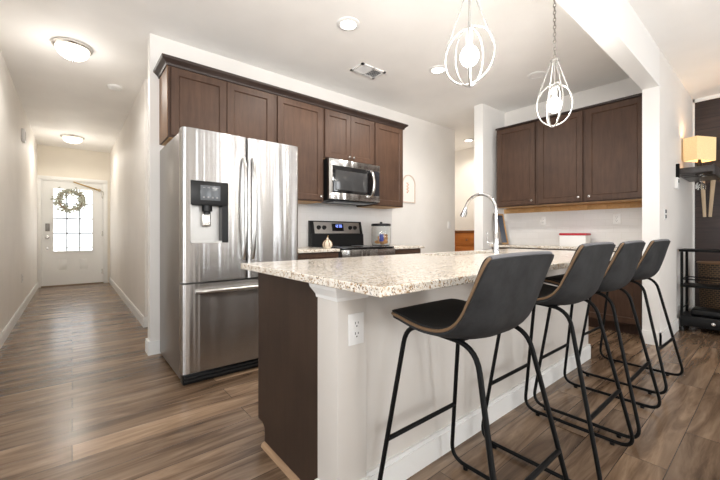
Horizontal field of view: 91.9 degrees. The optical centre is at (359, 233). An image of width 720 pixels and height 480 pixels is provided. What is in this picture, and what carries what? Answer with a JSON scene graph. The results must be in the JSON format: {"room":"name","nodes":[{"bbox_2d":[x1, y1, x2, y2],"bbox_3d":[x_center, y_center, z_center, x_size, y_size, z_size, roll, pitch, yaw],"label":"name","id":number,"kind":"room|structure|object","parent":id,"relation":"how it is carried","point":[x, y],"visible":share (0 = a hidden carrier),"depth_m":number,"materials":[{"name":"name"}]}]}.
{"room":"kitchen","nodes":[
{"label":"kitchen","id":0,"kind":"room"},
{"bbox_2d":[0,50,36,332],"bbox_3d":[-4.335,-0.343,4.330,0.120,2.785,6.200,0,0,-40],"label":"wall","id":1,"kind":"structure","parent":0,"point":[18,160],"depth_m":4.08,"materials":[{"name":"paint"}]},
{"bbox_2d":[0,282,37,348],"bbox_3d":[-4.282,0.993,4.374,0.017,0.115,6.200,0,0,-40],"label":"baseboard","id":2,"kind":"structure","parent":1,"relation":"attached to","point":[4,334],"depth_m":4.03,"materials":[{"name":"white paint"}]},
{"bbox_2d":[21,128,25,142],"bbox_3d":[-4.529,-1.315,4.689,0.038,0.170,0.140,0,0,-40],"label":"door chime","id":3,"kind":"object","parent":1,"relation":"attached to","point":[23,131],"visible":1,"depth_m":4.64,"materials":[{"name":"white plastic"}]},
{"bbox_2d":[37,144,109,281],"bbox_3d":[-5.860,-0.343,7.170,1.390,2.785,0.120,0,0,-40],"label":"wall","id":4,"kind":"structure","parent":0,"point":[51,160],"depth_m":7.12,"materials":[{"name":"paint"}]},
{"bbox_2d":[41,180,103,287],"bbox_3d":[-5.861,0.003,7.120,0.985,2.095,0.137,0,0,-40],"label":"door","id":5,"kind":"structure","parent":4,"relation":"in","point":[71,243],"depth_m":7.11,"materials":[{"name":"white paint"}]},
{"bbox_2d":[50,187,86,213],"bbox_3d":[-5.865,-0.671,7.026,0.584,0.557,0.100,0,0,-40],"label":"wreath","id":6,"kind":"object","parent":5,"relation":"hanging from","point":[59,200],"visible":1,"depth_m":7.01,"materials":[{"name":"green"}]},
{"bbox_2d":[73,182,103,194],"bbox_3d":[-5.630,-0.940,7.224,0.501,0.240,0.058,0,0,-40],"label":"rod","id":7,"kind":"object","parent":5,"relation":"attached to","point":[99,190],"visible":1,"depth_m":7.25,"materials":[{"name":"gold metal"}]},
{"bbox_2d":[37,175,107,287],"bbox_3d":[-5.872,-0.043,7.133,1.125,2.185,0.121,0,0,-40],"label":"trim","id":8,"kind":"structure","parent":4,"relation":"attached to","point":[104,183],"depth_m":7.11,"materials":[{"name":"white paint"}]},
{"bbox_2d":[110,79,147,316],"bbox_3d":[-3.851,-0.343,5.737,0.120,2.785,4.650,0,0,-40],"label":"wall","id":9,"kind":"structure","parent":0,"point":[129,153],"depth_m":4.71,"materials":[{"name":"paint"}]},
{"bbox_2d":[109,277,144,326],"bbox_3d":[-3.899,0.993,5.688,0.017,0.115,4.665,0,0,-40],"label":"baseboard","id":10,"kind":"structure","parent":9,"relation":"attached to","point":[139,316],"depth_m":4.91,"materials":[{"name":"white paint"}]},
{"bbox_2d":[143,317,147,327],"bbox_3d":[-2.389,0.993,3.918,0.087,0.115,0.017,0,0,-40],"label":"baseboard","id":11,"kind":"structure","parent":9,"relation":"attached to","point":[145,321],"depth_m":3.90,"materials":[{"name":"white paint"}]},
{"bbox_2d":[148,33,454,341],"bbox_3d":[-0.153,-0.343,4.468,4.420,2.785,0.120,0,0,-40],"label":"wall","id":12,"kind":"structure","parent":0,"point":[428,147],"depth_m":4.89,"materials":[{"name":"paint"}]},
{"bbox_2d":[145,338,159,355],"bbox_3d":[-1.831,0.993,3.079,0.097,0.115,0.154,0,0,-40],"label":"baseboard","id":13,"kind":"structure","parent":12,"relation":"attached to","point":[153,347],"depth_m":3.02,"materials":[{"name":"white paint"}]},
{"bbox_2d":[159,65,273,145],"bbox_3d":[-1.285,-1.069,3.205,0.926,0.582,0.383,0,0,-40],"label":"upper cabinet","id":14,"kind":"object","parent":12,"relation":"attached to","point":[186,98],"visible":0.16,"depth_m":3.02,"materials":[{"name":"brown wood"}]},
{"bbox_2d":[153,53,407,129],"bbox_3d":[-0.583,-1.389,3.787,2.841,0.062,0.381,0,0,-40],"label":"crown molding","id":15,"kind":"structure","parent":12,"relation":"attached to","point":[164,60],"depth_m":3.28,"materials":[{"name":"brown wood"}]},
{"bbox_2d":[274,94,322,203],"bbox_3d":[-0.706,-0.849,3.684,0.576,1.022,0.383,0,0,-40],"label":"upper cabinet","id":16,"kind":"object","parent":12,"relation":"attached to","point":[299,124],"visible":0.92,"depth_m":3.60,"materials":[{"name":"brown wood"}]},
{"bbox_2d":[298,204,391,246],"bbox_3d":[-0.316,-0.099,4.250,1.970,0.502,0.008,0,0,-40],"label":"backsplash","id":17,"kind":"structure","parent":12,"relation":"attached to","point":[306,212],"depth_m":4.31,"materials":[{"name":"paint"}]},
{"bbox_2d":[323,108,372,164],"bbox_3d":[-0.206,-1.086,4.097,0.722,0.548,0.383,0,0,-40],"label":"upper cabinet","id":18,"kind":"object","parent":12,"relation":"attached to","point":[346,137],"visible":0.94,"depth_m":3.94,"materials":[{"name":"brown wood"}]},
{"bbox_2d":[320,158,379,205],"bbox_3d":[-0.151,-0.579,4.067,0.740,0.462,0.481,0,0,-40],"label":"microwave","id":19,"kind":"object","parent":18,"relation":"attached to","point":[345,182],"visible":0.95,"depth_m":3.90,"materials":[{"name":"silver metal"}]},
{"bbox_2d":[357,122,402,208],"bbox_3d":[0.273,-0.849,4.494,0.521,1.022,0.383,0,0,-40],"label":"upper cabinet","id":20,"kind":"object","parent":12,"relation":"attached to","point":[387,140],"visible":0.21,"depth_m":4.38,"materials":[{"name":"brown wood"}]},
{"bbox_2d":[403,175,414,202],"bbox_3d":[0.713,-0.655,5.092,0.276,0.410,0.019,0,0,-40],"label":"picture","id":21,"kind":"object","parent":12,"relation":"attached to","point":[408,180],"visible":0.92,"depth_m":5.09,"materials":[{"name":"white paper"}]},
{"bbox_2d":[0,282,719,479],"bbox_3d":[-0.514,1.100,3.469,9.030,0.100,12.600,0,0,-40],"label":"floor","id":22,"kind":"structure","parent":0,"point":[82,397],"depth_m":1.99,"materials":[{"name":"brown wood"}]},
{"bbox_2d":[160,127,297,385],"bbox_3d":[-1.095,0.155,2.932,0.898,1.790,0.886,0,0,-40],"label":"refrigerator","id":23,"kind":"object","parent":22,"relation":"on","point":[227,201],"visible":0.86,"depth_m":2.57,"materials":[{"name":"grey metal"}]},
{"bbox_2d":[298,252,337,259],"bbox_3d":[-0.625,0.616,3.563,0.600,0.868,0.653,0,0,-40],"label":"base cabinet","id":24,"kind":"object","parent":22,"relation":"on","point":[320,255],"visible":0.02,"depth_m":3.37,"materials":[{"name":"brown wood"}]},
{"bbox_2d":[298,247,339,252],"bbox_3d":[-0.635,0.167,3.570,0.603,0.030,0.630,0,0,-40],"label":"countertop","id":25,"kind":"structure","parent":24,"relation":"on","point":[300,249],"depth_m":3.41,"materials":[{"name":"stone"}]},
{"bbox_2d":[322,236,332,248],"bbox_3d":[-0.334,0.084,3.572,0.106,0.136,0.108,0,0,-40],"label":"ornament","id":26,"kind":"object","parent":25,"relation":"on","point":[327,243],"visible":0.99,"depth_m":3.54,"materials":[{"name":"beige ceramic"}]},
{"bbox_2d":[308,220,394,257],"bbox_3d":[-0.076,0.450,3.974,0.764,1.200,0.703,0,0,-40],"label":"range","id":27,"kind":"object","parent":22,"relation":"on","point":[347,237],"visible":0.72,"depth_m":4.05,"materials":[{"name":"black metal"}]},
{"bbox_2d":[311,245,393,249],"bbox_3d":[-0.081,0.155,3.979,0.764,0.021,0.565,0,0,-40],"label":"cooktop","id":28,"kind":"object","parent":27,"relation":"in","point":[342,247],"depth_m":3.90,"materials":[{"name":"black glass"}]},
{"bbox_2d":[395,248,420,254],"bbox_3d":[0.390,0.616,4.403,0.490,0.868,0.653,0,0,-40],"label":"base cabinet","id":29,"kind":"object","parent":22,"relation":"on","point":[417,250],"visible":0.05,"depth_m":4.18,"materials":[{"name":"brown wood"}]},
{"bbox_2d":[390,245,424,248],"bbox_3d":[0.402,0.167,4.427,0.537,0.030,0.630,0,0,-40],"label":"countertop","id":30,"kind":"structure","parent":29,"relation":"on","point":[395,246],"depth_m":4.21,"materials":[{"name":"stone"}]},
{"bbox_2d":[371,222,390,245],"bbox_3d":[0.267,0.001,4.400,0.248,0.302,0.248,0,0,-40],"label":"glass canister","id":31,"kind":"object","parent":30,"relation":"on","point":[380,232],"visible":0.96,"depth_m":4.30,"materials":[{"name":"white"}]},
{"bbox_2d":[258,268,590,479],"bbox_3d":[0.707,0.616,2.346,2.663,0.868,0.736,0,0,-40],"label":"kitchen island","id":32,"kind":"object","parent":22,"relation":"on","point":[324,402],"visible":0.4,"depth_m":1.52,"materials":[{"name":"brown wood"}]},
{"bbox_2d":[348,312,363,345],"bbox_3d":[-0.014,0.356,1.300,0.072,0.116,0.008,0,0,-40],"label":"wall outlet","id":33,"kind":"object","parent":32,"relation":"attached to","point":[355,321],"visible":1,"depth_m":1.30,"materials":[{"name":"white plastic"}]},
{"bbox_2d":[353,319,359,328],"bbox_3d":[-0.013,0.337,1.299,0.034,0.030,0.003,0,0,-40],"label":"socket","id":34,"kind":"object","parent":33,"relation":"attached to","point":[356,322],"depth_m":1.30,"materials":[{"name":"white plastic"}]},
{"bbox_2d":[353,330,359,338],"bbox_3d":[-0.013,0.376,1.299,0.034,0.030,0.003,0,0,-40],"label":"socket","id":35,"kind":"object","parent":33,"relation":"attached to","point":[356,333],"depth_m":1.30,"materials":[{"name":"white plastic"}]},
{"bbox_2d":[241,248,614,297],"bbox_3d":[0.794,0.167,2.281,2.788,0.030,1.054,0,0,-40],"label":"island countertop","id":36,"kind":"structure","parent":32,"relation":"on","point":[383,275],"depth_m":1.52,"materials":[{"name":"stone"}]},
{"bbox_2d":[460,193,499,253],"bbox_3d":[0.957,-0.088,2.798,0.062,0.480,0.352,0,0,-40],"label":"faucet","id":37,"kind":"object","parent":36,"relation":"on","point":[495,243],"visible":0.99,"depth_m":2.68,"materials":[{"name":"silver metal"}]},
{"bbox_2d":[455,230,473,250],"bbox_3d":[2.346,0.495,6.483,0.520,1.110,1.160,0,0,-40],"label":"dresser","id":38,"kind":"object","parent":22,"relation":"on","point":[464,239],"visible":0.15,"depth_m":6.57,"materials":[{"name":"orange wood"}]},
{"bbox_2d":[378,251,568,479],"bbox_3d":[0.407,0.554,1.254,0.500,0.992,0.525,0,0,-40],"label":"bar stool","id":39,"kind":"object","parent":22,"relation":"on","point":[506,289],"visible":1,"depth_m":1.12,"materials":[{"name":"charcoal leather"},{"name":"black metal"}]},
{"bbox_2d":[492,247,532,248],"bbox_3d":[2.099,0.616,4.653,0.393,0.868,0.555,0,0,-40],"label":"base cabinet","id":40,"kind":"object","parent":22,"relation":"on","point":[492,247],"visible":0.02,"depth_m":4.57,"materials":[{"name":"brown wood"}]},
{"bbox_2d":[481,242,634,479],"bbox_3d":[0.963,0.544,1.715,0.500,1.012,0.525,0,0,-40],"label":"bar stool","id":41,"kind":"object","parent":22,"relation":"on","point":[584,275],"visible":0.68,"depth_m":1.55,"materials":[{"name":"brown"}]},
{"bbox_2d":[533,248,641,334],"bbox_3d":[2.631,0.616,4.010,0.393,0.868,1.115,0,0,-40],"label":"base cabinet","id":42,"kind":"object","parent":22,"relation":"on","point":[626,320],"visible":0.04,"depth_m":3.65,"materials":[{"name":"brown wood"}]},
{"bbox_2d":[491,244,616,250],"bbox_3d":[2.464,0.167,4.232,0.372,0.030,1.675,0,0,-40],"label":"countertop","id":43,"kind":"structure","parent":42,"relation":"on","point":[505,245],"depth_m":4.32,"materials":[{"name":"stone"}]},
{"bbox_2d":[493,214,501,244],"bbox_3d":[1.864,-0.062,4.708,0.060,0.426,0.101,0,0,-40],"label":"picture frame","id":44,"kind":"object","parent":43,"relation":"on","point":[500,239],"visible":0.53,"depth_m":4.69,"materials":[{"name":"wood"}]},
{"bbox_2d":[498,214,508,244],"bbox_3d":[1.958,-0.062,4.811,0.200,0.426,0.101,0,0,-40],"label":"frame","id":45,"kind":"object","parent":43,"relation":"on","point":[501,221],"visible":0.61,"depth_m":4.82,"materials":[{"name":"brown wood"}]},
{"bbox_2d":[559,233,590,246],"bbox_3d":[2.571,0.073,4.164,0.180,0.158,0.290,0,0,-40],"label":"storage box","id":46,"kind":"object","parent":43,"relation":"on","point":[566,239],"visible":0.9,"depth_m":4.10,"materials":[{"name":"white plastic"}]},
{"bbox_2d":[533,240,661,438],"bbox_3d":[1.408,0.544,2.079,0.500,1.012,0.525,0,0,-40],"label":"bar stool","id":47,"kind":"object","parent":22,"relation":"on","point":[623,264],"visible":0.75,"depth_m":1.91,"materials":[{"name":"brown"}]},
{"bbox_2d":[579,239,683,394],"bbox_3d":[1.980,0.544,2.563,0.500,1.012,0.525,0,0,-38],"label":"bar stool","id":48,"kind":"object","parent":22,"relation":"on","point":[650,263],"visible":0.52,"depth_m":2.39,"materials":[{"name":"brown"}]},
{"bbox_2d":[679,248,719,330],"bbox_3d":[3.995,0.610,3.399,0.370,0.880,1.265,0,0,-40],"label":"metal rack","id":49,"kind":"object","parent":22,"relation":"on","point":[686,318],"visible":1,"depth_m":3.73,"materials":[{"name":"black metal"}]},
{"bbox_2d":[679,248,719,252],"bbox_3d":[3.999,0.182,3.402,0.360,0.025,1.265,0,0,-40],"label":"shelf","id":50,"kind":"object","parent":49,"relation":"attached to","point":[686,250],"depth_m":3.71,"materials":[{"name":"black"}]},
{"bbox_2d":[680,282,719,289],"bbox_3d":[3.999,0.565,3.402,0.340,0.020,1.245,0,0,-40],"label":"shelf","id":51,"kind":"object","parent":49,"relation":"attached to","point":[687,284],"depth_m":3.72,"materials":[{"name":"black metal"}]},
{"bbox_2d":[680,311,719,330],"bbox_3d":[3.991,0.935,3.396,0.360,0.110,1.245,0,0,-40],"label":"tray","id":52,"kind":"object","parent":49,"relation":"on","point":[686,318],"depth_m":3.66,"materials":[{"name":"black metal"}]},
{"bbox_2d":[691,306,719,318],"bbox_3d":[3.816,0.844,3.624,0.240,0.068,0.520,0,0,-40],"label":"cushion","id":53,"kind":"object","parent":49,"relation":"on","point":[698,311],"visible":1,"depth_m":3.68,"materials":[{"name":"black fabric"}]},
{"bbox_2d":[696,261,719,308],"bbox_3d":[4.106,0.686,3.916,0.320,0.727,0.468,0,0,-40],"label":"wicker basket","id":54,"kind":"object","parent":49,"relation":"on","point":[709,298],"visible":0.71,"depth_m":3.93,"materials":[{"name":"brown wicker"}]},
{"bbox_2d":[0,0,719,152],"bbox_3d":[-0.514,-1.785,3.469,9.030,0.100,12.600,0,0,-40],"label":"ceiling","id":55,"kind":"structure","parent":0,"point":[301,40],"depth_m":3.26,"materials":[{"name":"paint"}]},
{"bbox_2d":[51,37,92,61],"bbox_3d":[-2.655,-1.660,3.216,0.300,0.150,0.300,0,0,-40],"label":"flush ceiling light","id":56,"kind":"object","parent":55,"relation":"attached to","point":[70,49],"visible":1,"depth_m":3.14,"materials":[{"name":"white glass"}]},
{"bbox_2d":[60,134,84,144],"bbox_3d":[-5.126,-1.660,6.207,0.340,0.150,0.340,0,0,-40],"label":"flush ceiling light","id":57,"kind":"object","parent":55,"relation":"attached to","point":[70,138],"visible":1,"depth_m":6.12,"materials":[{"name":"white glass"}]},
{"bbox_2d":[107,84,122,90],"bbox_3d":[-2.887,-1.715,4.101,0.150,0.040,0.150,0,0,-40],"label":"smoke detector","id":58,"kind":"object","parent":55,"relation":"attached to","point":[114,87],"visible":1,"depth_m":4.07,"materials":[{"name":"white plastic"}]},
{"bbox_2d":[337,17,359,30],"bbox_3d":[-0.097,-1.729,2.879,0.190,0.012,0.190,0,0,-40],"label":"recessed light","id":59,"kind":"object","parent":55,"relation":"in","point":[345,23],"visible":1,"depth_m":2.87,"materials":[{"name":"white plastic"}]},
{"bbox_2d":[350,62,385,78],"bbox_3d":[0.088,-1.728,3.706,0.330,0.014,0.200,0,0,-40],"label":"ceiling vent","id":60,"kind":"object","parent":55,"relation":"in","point":[364,69],"visible":1,"depth_m":3.69,"materials":[{"name":"white plastic"}]},
{"bbox_2d":[429,65,446,73],"bbox_3d":[0.824,-1.729,3.679,0.190,0.012,0.190,0,0,-40],"label":"recessed light","id":61,"kind":"object","parent":55,"relation":"in","point":[438,69],"visible":0.93,"depth_m":3.66,"materials":[{"name":"white plastic"}]},
{"bbox_2d":[444,0,495,87],"bbox_3d":[0.569,-1.251,1.807,0.194,0.968,0.185,0,0,-25],"label":"pendant light","id":62,"kind":"object","parent":55,"relation":"hanging from","point":[469,56],"visible":1,"depth_m":1.79,"materials":[{"name":"silver metal"}]},
{"bbox_2d":[466,29,472,44],"bbox_3d":[0.569,-1.020,1.807,0.036,0.080,0.036,0,0,-40],"label":"socket","id":63,"kind":"object","parent":62,"relation":"attached to","point":[470,30],"depth_m":1.79,"materials":[{"name":"white plastic"}]},
{"bbox_2d":[527,71,546,78],"bbox_3d":[1.937,-1.729,3.809,0.190,0.012,0.190,0,0,-40],"label":"recessed light","id":64,"kind":"object","parent":55,"relation":"in","point":[539,74],"visible":0.98,"depth_m":3.79,"materials":[{"name":"white plastic"}]},
{"bbox_2d":[536,0,573,127],"bbox_3d":[1.397,-1.251,2.499,0.195,0.968,0.185,0,0,-40],"label":"pendant light","id":65,"kind":"object","parent":55,"relation":"hanging from","point":[554,105],"visible":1,"depth_m":2.49,"materials":[{"name":"silver metal"}]},
{"bbox_2d":[552,86,556,96],"bbox_3d":[1.397,-1.020,2.499,0.036,0.080,0.036,0,0,-40],"label":"socket","id":66,"kind":"object","parent":65,"relation":"attached to","point":[554,93],"depth_m":2.49,"materials":[{"name":"white plastic"}]},
{"bbox_2d":[455,147,473,229],"bbox_3d":[2.911,-0.343,6.334,0.100,2.785,4.350,0,0,-40],"label":"wall","id":67,"kind":"structure","parent":0,"point":[464,159],"depth_m":7.17,"materials":[{"name":"paint"}]},
{"bbox_2d":[474,104,504,249],"bbox_3d":[1.863,-0.343,4.909,0.690,2.785,0.130,0,0,-40],"label":"wall","id":68,"kind":"structure","parent":0,"point":[487,119],"depth_m":4.71,"materials":[{"name":"paint"}]},
{"bbox_2d":[505,78,641,125],"bbox_3d":[2.660,-0.343,4.394,0.120,2.785,1.680,0,0,-40],"label":"wall","id":69,"kind":"structure","parent":0,"point":[626,87],"depth_m":4.23,"materials":[{"name":"paint"}]},
{"bbox_2d":[497,121,546,208],"bbox_3d":[2.139,-0.875,4.621,0.383,1.049,0.535,0,0,-40],"label":"upper cabinet","id":70,"kind":"object","parent":69,"relation":"attached to","point":[516,145],"visible":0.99,"depth_m":4.51,"materials":[{"name":"brown wood"}]},
{"bbox_2d":[540,217,545,225],"bbox_3d":[2.410,-0.165,4.583,0.008,0.116,0.072,0,0,-40],"label":"wall outlet","id":71,"kind":"object","parent":69,"relation":"attached to","point":[542,219],"visible":1,"depth_m":4.58,"materials":[{"name":"white plastic"}]},
{"bbox_2d":[504,206,641,246],"bbox_3d":[2.610,-0.102,4.353,0.008,0.507,1.675,0,0,-40],"label":"backsplash","id":72,"kind":"structure","parent":69,"relation":"attached to","point":[521,228],"depth_m":4.32,"materials":[{"name":"paint"}]},
{"bbox_2d":[537,96,641,206],"bbox_3d":[2.652,-0.875,4.000,0.383,1.049,1.077,0,0,-40],"label":"upper cabinet","id":73,"kind":"object","parent":69,"relation":"attached to","point":[594,156],"visible":0.97,"depth_m":3.86,"materials":[{"name":"brown wood"}]},
{"bbox_2d":[496,93,641,130],"bbox_3d":[2.493,-1.411,4.217,0.363,0.022,1.615,0,0,-40],"label":"crown molding","id":74,"kind":"structure","parent":73,"relation":"attached to","point":[639,94],"depth_m":3.96,"materials":[{"name":"brown wood"}]},
{"bbox_2d":[504,201,641,213],"bbox_3d":[2.602,-0.318,4.346,0.014,0.065,1.670,0,0,-40],"label":"trim","id":75,"kind":"structure","parent":73,"relation":"attached to","point":[623,204],"depth_m":4.26,"materials":[{"name":"brown wood"}]},
{"bbox_2d":[613,214,620,223],"bbox_3d":[2.923,-0.165,3.962,0.008,0.116,0.072,0,0,-40],"label":"wall outlet","id":76,"kind":"object","parent":69,"relation":"attached to","point":[616,217],"visible":1,"depth_m":3.96,"materials":[{"name":"white plastic"}]},
{"bbox_2d":[660,50,692,331],"bbox_3d":[3.535,-0.343,3.947,1.980,2.785,0.125,0,0,-40],"label":"wall","id":77,"kind":"structure","parent":0,"point":[676,104],"depth_m":3.73,"materials":[{"name":"paint"}]},
{"bbox_2d":[556,0,659,89],"bbox_3d":[0.134,-1.560,1.133,6.850,0.351,0.125,0,0,-40],"label":"beam","id":78,"kind":"structure","parent":77,"relation":"attached to","point":[615,26],"depth_m":2.57,"materials":[{"name":"paint"}]},
{"bbox_2d":[642,86,659,331],"bbox_3d":[2.768,-0.167,3.312,0.012,2.434,0.129,0,0,-40],"label":"wall","id":79,"kind":"structure","parent":77,"relation":"attached to","point":[650,97],"depth_m":3.30,"materials":[{"name":"paint"}]},
{"bbox_2d":[664,208,666,219],"bbox_3d":[2.987,-0.190,3.402,0.080,0.120,0.016,0,0,-40],"label":"light switch","id":80,"kind":"object","parent":77,"relation":"attached to","point":[665,209],"visible":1,"depth_m":3.39,"materials":[{"name":"white plastic"}]},
{"bbox_2d":[642,305,693,345],"bbox_3d":[3.510,0.988,3.915,1.959,0.125,0.146,0,0,-40],"label":"baseboard","id":81,"kind":"structure","parent":77,"relation":"attached to","point":[664,335],"depth_m":3.33,"materials":[{"name":"white paint"}]},
{"bbox_2d":[674,177,678,188],"bbox_3d":[3.401,-0.540,3.734,0.090,0.120,0.032,0,0,-40],"label":"thermostat","id":82,"kind":"object","parent":77,"relation":"attached to","point":[676,179],"visible":1,"depth_m":3.71,"materials":[{"name":"white plastic"}]},
{"bbox_2d":[676,164,719,181],"bbox_3d":[3.855,-0.677,3.936,0.882,0.155,0.300,0,0,-40],"label":"wall shelf","id":83,"kind":"object","parent":77,"relation":"attached to","point":[711,172],"visible":0.91,"depth_m":3.74,"materials":[{"name":"grey wood"}]},
{"bbox_2d":[683,136,715,166],"bbox_3d":[3.842,-0.893,3.938,0.284,0.377,0.150,0,0,-13],"label":"table lamp","id":84,"kind":"object","parent":83,"relation":"on","point":[699,149],"visible":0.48,"depth_m":3.88,"materials":[{"name":"beige fabric"}]},
{"bbox_2d":[695,174,704,188],"bbox_3d":[3.653,-0.559,3.742,0.076,0.150,0.076,0,0,-40],"label":"wine glass","id":85,"kind":"object","parent":83,"relation":"hanging from","point":[699,185],"visible":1,"depth_m":3.73,"materials":[{"name":"white"}]},
{"bbox_3d":[5.628,-0.343,3.050,0.100,2.785,3.925,0,0,-40],"label":"wall","id":86,"kind":"structure","parent":0,"visible":0},
{"bbox_2d":[693,94,719,306],"bbox_3d":[5.565,-0.343,3.011,0.045,2.785,3.905,0,0,-40],"label":"trim","id":87,"kind":"structure","parent":86,"relation":"attached to","point":[716,95],"depth_m":4.49,"materials":[{"name":"white paint"}]},
{"bbox_2d":[695,98,719,306],"bbox_3d":[5.577,-0.320,3.009,0.030,2.740,3.887,0,0,-40],"label":"panelling","id":88,"kind":"object","parent":86,"relation":"attached to","point":[707,113],"visible":0.6,"depth_m":4.41,"materials":[{"name":"brown wood"}]},
{"bbox_2d":[701,181,705,216],"bbox_3d":[4.365,-0.450,4.427,0.024,0.481,0.059,0,0,-40],"label":"batten","id":89,"kind":"object","parent":88,"relation":"attached to","point":[703,194],"visible":0.57,"depth_m":4.42,"materials":[{"name":"brown wood"}]},
{"bbox_2d":[708,180,715,216],"bbox_3d":[4.416,-0.450,4.365,0.024,0.482,0.069,0,0,-40],"label":"batten","id":90,"kind":"object","parent":88,"relation":"attached to","point":[712,182],"visible":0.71,"depth_m":4.36,"materials":[{"name":"brown wood"}]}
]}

